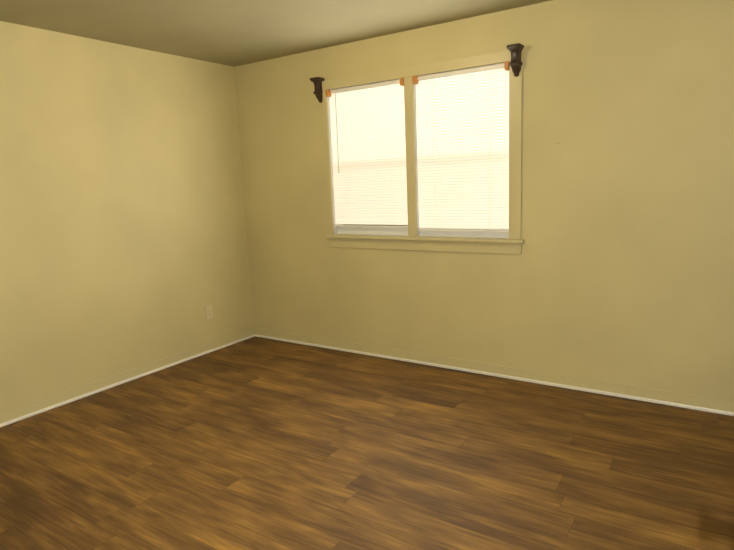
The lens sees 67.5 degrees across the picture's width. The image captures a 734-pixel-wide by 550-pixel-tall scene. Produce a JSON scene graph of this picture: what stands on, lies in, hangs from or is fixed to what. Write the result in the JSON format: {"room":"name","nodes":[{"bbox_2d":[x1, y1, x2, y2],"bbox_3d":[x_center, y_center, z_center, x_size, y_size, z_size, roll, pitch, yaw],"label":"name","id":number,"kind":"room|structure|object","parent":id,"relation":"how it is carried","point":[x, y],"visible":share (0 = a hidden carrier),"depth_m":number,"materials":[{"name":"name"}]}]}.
{"room":"empty room","nodes":[
{"label":"empty room","id":0,"kind":"room"},
{"bbox_2d":[0,21,253,412],"bbox_3d":[-2.152,-0.336,3.601,0.140,2.440,3.850,4,12,33],"label":"wall","id":1,"kind":"structure","parent":0,"point":[123,239],"depth_m":3.94,"materials":[{"name":"beige paint"}]},
{"bbox_2d":[0,327,255,426],"bbox_3d":[-2.042,0.833,3.743,0.030,0.082,3.540,4,12,33],"label":"baseboard","id":2,"kind":"structure","parent":1,"relation":"attached to","point":[8,417],"depth_m":4.03,"materials":[{"name":"paint"}]},
{"bbox_2d":[205,305,212,319],"bbox_3d":[-1.361,0.322,4.748,0.008,0.122,0.074,4,12,33],"label":"electrical outlet plate","id":3,"kind":"object","parent":1,"relation":"attached to","point":[209,311],"visible":1,"depth_m":4.74,"materials":[{"name":"beige plastic"}]},
{"bbox_2d":[0,0,551,66],"bbox_3d":[-0.821,-1.362,1.752,4.260,0.100,5.090,4,12,33],"label":"ceiling","id":4,"kind":"structure","parent":0,"point":[233,33],"depth_m":3.49,"materials":[{"name":"paint"}]},
{"bbox_2d":[0,337,733,549],"bbox_3d":[-0.719,1.129,2.182,4.260,0.080,5.090,4,12,33],"label":"floor","id":5,"kind":"structure","parent":0,"point":[256,443],"depth_m":2.78,"materials":[{"name":"wood"}]},
{"bbox_2d":[234,0,733,400],"bbox_3d":[0.585,-0.517,3.998,3.980,2.440,0.140,4,12,33],"label":"wall","id":6,"kind":"structure","parent":0,"point":[619,269],"depth_m":3.47,"materials":[{"name":"beige paint"}]},
{"bbox_2d":[310,77,323,102],"bbox_3d":[-0.394,-1.454,4.327,0.091,0.183,0.086,4,12,33],"label":"curtain rod bracket","id":7,"kind":"object","parent":6,"relation":"attached to","point":[317,82],"visible":1,"depth_m":4.32,"materials":[{"name":"brown metal"}]},
{"bbox_2d":[322,50,524,254],"bbox_3d":[0.369,-0.839,4.048,1.638,1.312,0.190,4,12,33],"label":"window","id":8,"kind":"structure","parent":6,"relation":"in","point":[411,237],"depth_m":3.96,"materials":[{"name":"beige paint"}]},
{"bbox_2d":[325,78,407,227],"bbox_3d":[0.002,-0.904,4.229,0.698,1.078,0.066,4,12,33],"label":"window blind","id":9,"kind":"object","parent":8,"relation":"attached to","point":[368,141],"visible":0.85,"depth_m":4.23,"materials":[{"name":"white plastic"}]},
{"bbox_2d":[412,61,508,232],"bbox_3d":[0.648,-0.847,3.809,0.698,1.100,0.066,4,12,33],"label":"window blind","id":10,"kind":"object","parent":8,"relation":"attached to","point":[462,122],"visible":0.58,"depth_m":3.81,"materials":[{"name":"white plastic"}]},
{"bbox_2d":[506,43,523,76],"bbox_3d":[0.925,-1.344,3.446,0.091,0.183,0.086,4,12,33],"label":"curtain rod bracket","id":11,"kind":"object","parent":8,"relation":"attached to","point":[515,63],"visible":1,"depth_m":3.44,"materials":[{"name":"brown metal"}]},
{"bbox_2d":[255,328,733,415],"bbox_3d":[0.586,0.658,4.129,3.980,0.082,0.030,4,12,33],"label":"baseboard","id":12,"kind":"structure","parent":6,"relation":"attached to","point":[624,389],"depth_m":3.80,"materials":[{"name":"paint"}]}
]}

